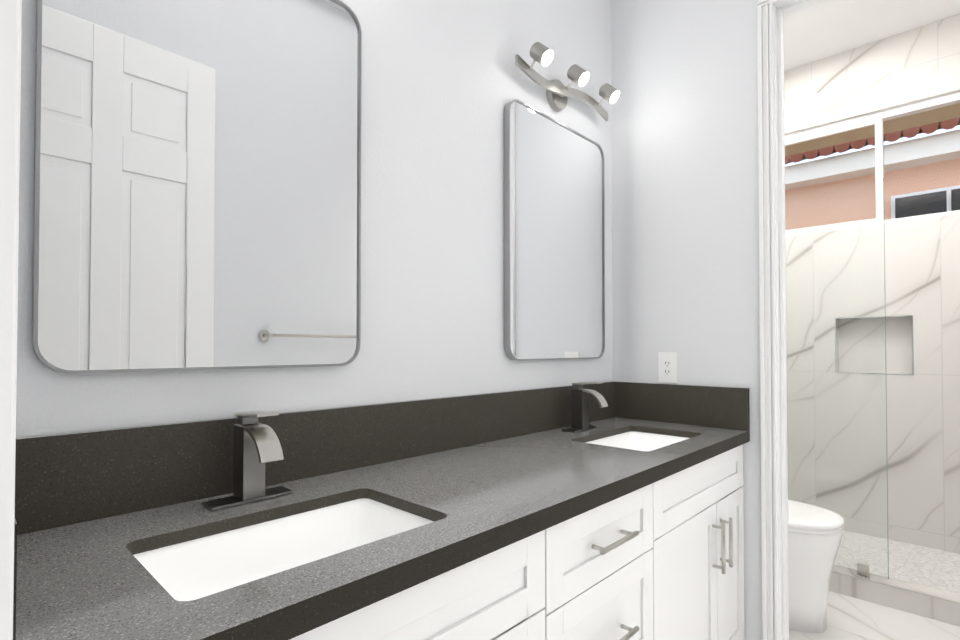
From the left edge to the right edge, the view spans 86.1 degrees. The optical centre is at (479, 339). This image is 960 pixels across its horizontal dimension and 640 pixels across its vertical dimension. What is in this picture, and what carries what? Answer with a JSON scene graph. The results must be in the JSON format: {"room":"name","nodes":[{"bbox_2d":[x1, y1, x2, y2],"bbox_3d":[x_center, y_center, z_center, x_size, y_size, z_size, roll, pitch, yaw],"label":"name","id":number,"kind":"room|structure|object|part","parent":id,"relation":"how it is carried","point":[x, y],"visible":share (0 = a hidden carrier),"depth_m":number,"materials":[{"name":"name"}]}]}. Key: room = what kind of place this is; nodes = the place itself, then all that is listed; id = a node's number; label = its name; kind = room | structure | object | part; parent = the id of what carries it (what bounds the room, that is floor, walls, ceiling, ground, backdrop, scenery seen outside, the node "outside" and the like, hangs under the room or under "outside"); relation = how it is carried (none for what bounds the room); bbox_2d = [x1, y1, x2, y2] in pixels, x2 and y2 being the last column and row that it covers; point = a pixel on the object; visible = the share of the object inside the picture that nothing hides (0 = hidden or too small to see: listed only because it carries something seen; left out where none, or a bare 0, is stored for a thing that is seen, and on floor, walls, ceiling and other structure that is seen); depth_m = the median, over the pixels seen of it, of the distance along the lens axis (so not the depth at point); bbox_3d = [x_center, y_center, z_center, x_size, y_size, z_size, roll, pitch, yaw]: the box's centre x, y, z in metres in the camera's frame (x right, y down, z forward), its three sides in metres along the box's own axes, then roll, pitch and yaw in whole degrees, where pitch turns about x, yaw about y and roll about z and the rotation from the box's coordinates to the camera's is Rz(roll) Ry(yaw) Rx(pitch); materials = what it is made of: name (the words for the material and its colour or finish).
{"room":"bathroom","nodes":[
{"label":"bathroom","id":0,"kind":"room"},
{"bbox_2d":[16,0,612,437],"bbox_3d":[-0.407,-0.320,1.322,0.114,3.070,4.700,-1,-1,44],"label":"wall","id":1,"kind":"structure","parent":0,"point":[444,82],"depth_m":1.49,"materials":[{"name":"white paint"}]},
{"bbox_2d":[32,0,361,373],"bbox_3d":[-0.530,-0.391,1.091,0.024,0.905,0.630,-1,-1,44],"label":"mirror","id":2,"kind":"object","parent":1,"relation":"attached to","point":[197,186],"visible":0.98,"depth_m":1.03,"materials":[{"name":"silver metal"}]},
{"bbox_2d":[504,99,604,360],"bbox_3d":[0.307,-0.377,1.972,0.024,0.905,0.630,-1,-1,44],"label":"mirror","id":3,"kind":"object","parent":1,"relation":"attached to","point":[554,249],"visible":1,"depth_m":1.92,"materials":[{"name":"silver metal"}]},
{"bbox_2d":[515,42,619,120],"bbox_3d":[0.343,-0.961,1.931,0.146,0.157,0.600,-1,-1,44],"label":"sconce","id":4,"kind":"object","parent":1,"relation":"attached to","point":[558,92],"visible":1,"depth_m":1.91,"materials":[{"name":"silver metal"}]},
{"bbox_2d":[611,0,761,639],"bbox_3d":[1.136,-0.312,1.847,1.400,3.070,0.114,-1,-1,44],"label":"wall","id":5,"kind":"structure","parent":0,"point":[685,209],"depth_m":2.05,"materials":[{"name":"white paint"}]},
{"bbox_2d":[658,352,676,382],"bbox_3d":[0.769,0.113,2.104,0.077,0.124,0.008,-1,-1,44],"label":"electrical outlet plate","id":6,"kind":"object","parent":5,"relation":"attached to","point":[667,367],"visible":1,"depth_m":2.10,"materials":[{"name":"white plastic"}]},
{"bbox_2d":[757,0,832,639],"bbox_3d":[1.351,-0.022,1.639,0.791,2.485,0.152,-1,-1,44],"label":"door frame","id":7,"kind":"structure","parent":5,"relation":"attached to","point":[772,15],"depth_m":1.85,"materials":[{"name":"white"}]},
{"bbox_2d":[784,14,959,553],"bbox_3d":[2.486,-0.292,3.161,1.550,3.070,0.150,-1,-1,44],"label":"wall","id":8,"kind":"structure","parent":0,"point":[922,274],"depth_m":3.12,"materials":[{"name":"stone"}]},
{"bbox_2d":[785,91,959,235],"bbox_3d":[2.467,-1.052,3.167,1.254,0.700,0.064,-1,-1,44],"label":"window","id":9,"kind":"structure","parent":8,"relation":"in","point":[876,119],"depth_m":3.15,"materials":[{"name":"white plastic"}]},
{"bbox_2d":[835,315,913,374],"bbox_3d":[2.399,0.033,3.136,0.382,0.352,0.006,-1,-1,44],"label":"trim","id":10,"kind":"structure","parent":8,"relation":"attached to","point":[879,373],"depth_m":3.10,"materials":[{"name":"silver metal"}]},
{"bbox_2d":[784,0,959,70],"bbox_3d":[0.558,-1.908,1.154,1.778,0.100,5.750,-1,-1,44],"label":"ceiling","id":11,"kind":"structure","parent":0,"point":[831,28],"depth_m":2.97,"materials":[{"name":"white paint"}]},
{"bbox_2d":[789,591,959,639],"bbox_3d":[0.558,1.262,1.106,1.778,0.100,5.750,-1,-1,44],"label":"floor","id":12,"kind":"structure","parent":0,"point":[850,618],"depth_m":2.21,"materials":[{"name":"stone"}]},
{"bbox_2d":[265,437,749,639],"bbox_3d":[0.098,0.791,1.333,0.576,0.850,2.032,-1,-1,44],"label":"bathroom vanity","id":13,"kind":"object","parent":12,"relation":"on","point":[612,510],"depth_m":1.16,"materials":[{"name":"white painted wood"},{"name":"grey quartz"},{"name":"brushed nickel"}]},
{"bbox_2d":[13,417,748,639],"bbox_3d":[0.092,0.346,1.346,0.558,0.040,2.032,-1,-1,44],"label":"countertop","id":14,"kind":"structure","parent":13,"relation":"on","point":[104,576],"depth_m":0.88,"materials":[{"name":"grey stone"}]},
{"bbox_2d":[197,411,296,508],"bbox_3d":[-0.436,0.229,1.007,0.132,0.181,0.160,-1,-1,44],"label":"faucet","id":15,"kind":"object","parent":14,"relation":"on","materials":[{"name":"silver metal"}]},
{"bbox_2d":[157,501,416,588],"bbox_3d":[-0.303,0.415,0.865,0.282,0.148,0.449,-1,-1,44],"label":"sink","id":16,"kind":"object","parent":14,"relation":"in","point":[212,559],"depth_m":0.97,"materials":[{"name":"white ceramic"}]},
{"bbox_2d":[565,382,608,432],"bbox_3d":[0.401,0.243,1.888,0.132,0.181,0.160,-1,-1,44],"label":"faucet","id":17,"kind":"object","parent":14,"relation":"on","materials":[{"name":"silver metal"}]},
{"bbox_2d":[605,433,672,448],"bbox_3d":[0.544,0.428,1.757,0.282,0.148,0.448,-1,-1,44],"label":"sink","id":18,"kind":"object","parent":14,"relation":"in","point":[638,440],"depth_m":1.96,"materials":[{"name":"white ceramic"}]},
{"bbox_2d":[788,500,844,632],"bbox_3d":[1.248,0.809,2.395,0.745,0.846,0.430,-1,-1,44],"label":"toilet","id":19,"kind":"object","parent":12,"relation":"on","point":[815,534],"visible":0.17,"depth_m":2.15,"materials":[{"name":"white ceramic"}]},
{"bbox_3d":[1.337,0.775,2.312,0.500,0.044,0.380,-1,-1,44],"label":"seat","id":20,"kind":"part","parent":19,"relation":"part of","materials":[{"name":"white ceramic"}]},
{"bbox_2d":[829,565,959,625],"bbox_3d":[1.849,1.183,2.467,1.548,0.100,0.100,-1,-1,44],"label":"sill","id":21,"kind":"structure","parent":12,"relation":"on","point":[915,603],"depth_m":2.35,"materials":[{"name":"stone"}]},
{"bbox_2d":[785,178,888,578],"bbox_3d":[1.602,0.186,2.716,0.863,1.900,0.060,-1,-1,44],"label":"glass panel","id":22,"kind":"object","parent":21,"relation":"on","point":[862,570],"visible":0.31,"depth_m":2.51,"materials":[{"name":"clear glass"}]},
{"bbox_2d":[832,570,959,603],"bbox_3d":[1.816,1.133,2.433,1.546,0.005,0.008,-1,-1,44],"label":"shower curb sill edge","id":23,"kind":"object","parent":21,"relation":"on","point":[897,587],"visible":0.44,"depth_m":2.34,"materials":[{"name":"white stone"}]},
{"bbox_2d":[834,530,959,594],"bbox_3d":[2.158,1.214,2.793,1.548,0.048,0.799,-1,-1,44],"label":"shower floor","id":24,"kind":"structure","parent":12,"relation":"on","point":[933,568],"depth_m":2.77,"materials":[{"name":"white tile"}]},
{"bbox_3d":[-0.344,-0.336,0.288,1.400,3.070,0.114,-1,-1,44],"label":"wall","id":25,"kind":"structure","parent":0,"visible":0},
{"bbox_2d":[0,0,21,639],"bbox_3d":[-0.129,-0.067,0.079,0.869,2.527,0.152,-1,-1,44],"label":"door frame","id":26,"kind":"structure","parent":25,"relation":"attached to","point":[10,46],"depth_m":0.39,"materials":[{"name":"white"}]},
{"bbox_3d":[3.341,1.527,3.707,12.000,0.450,1.840,-1,-1,44],"label":"ground","id":27,"kind":"structure","parent":0,"visible":0},
{"bbox_2d":[785,117,959,229],"bbox_3d":[4.725,-0.501,5.196,12.000,4.551,2.855,-1,-1,44],"label":"building","id":28,"kind":"structure","parent":27,"relation":"on","point":[941,174],"depth_m":4.66,"materials":[{"name":"pink paint"}]},
{"bbox_2d":[785,103,959,156],"bbox_3d":[2.617,-1.598,3.718,7.000,0.100,0.790,-1,-1,44],"label":"soffit","id":29,"kind":"structure","parent":28,"relation":"attached to","point":[870,131],"depth_m":3.76,"materials":[{"name":"paint"}]},
{"bbox_2d":[785,129,959,189],"bbox_3d":[3.898,-1.626,4.342,12.000,0.175,0.219,-1,-1,44],"label":"fascia","id":30,"kind":"object","parent":28,"relation":"attached to","point":[832,172],"depth_m":4.59,"materials":[{"name":"white paint"}]}
]}

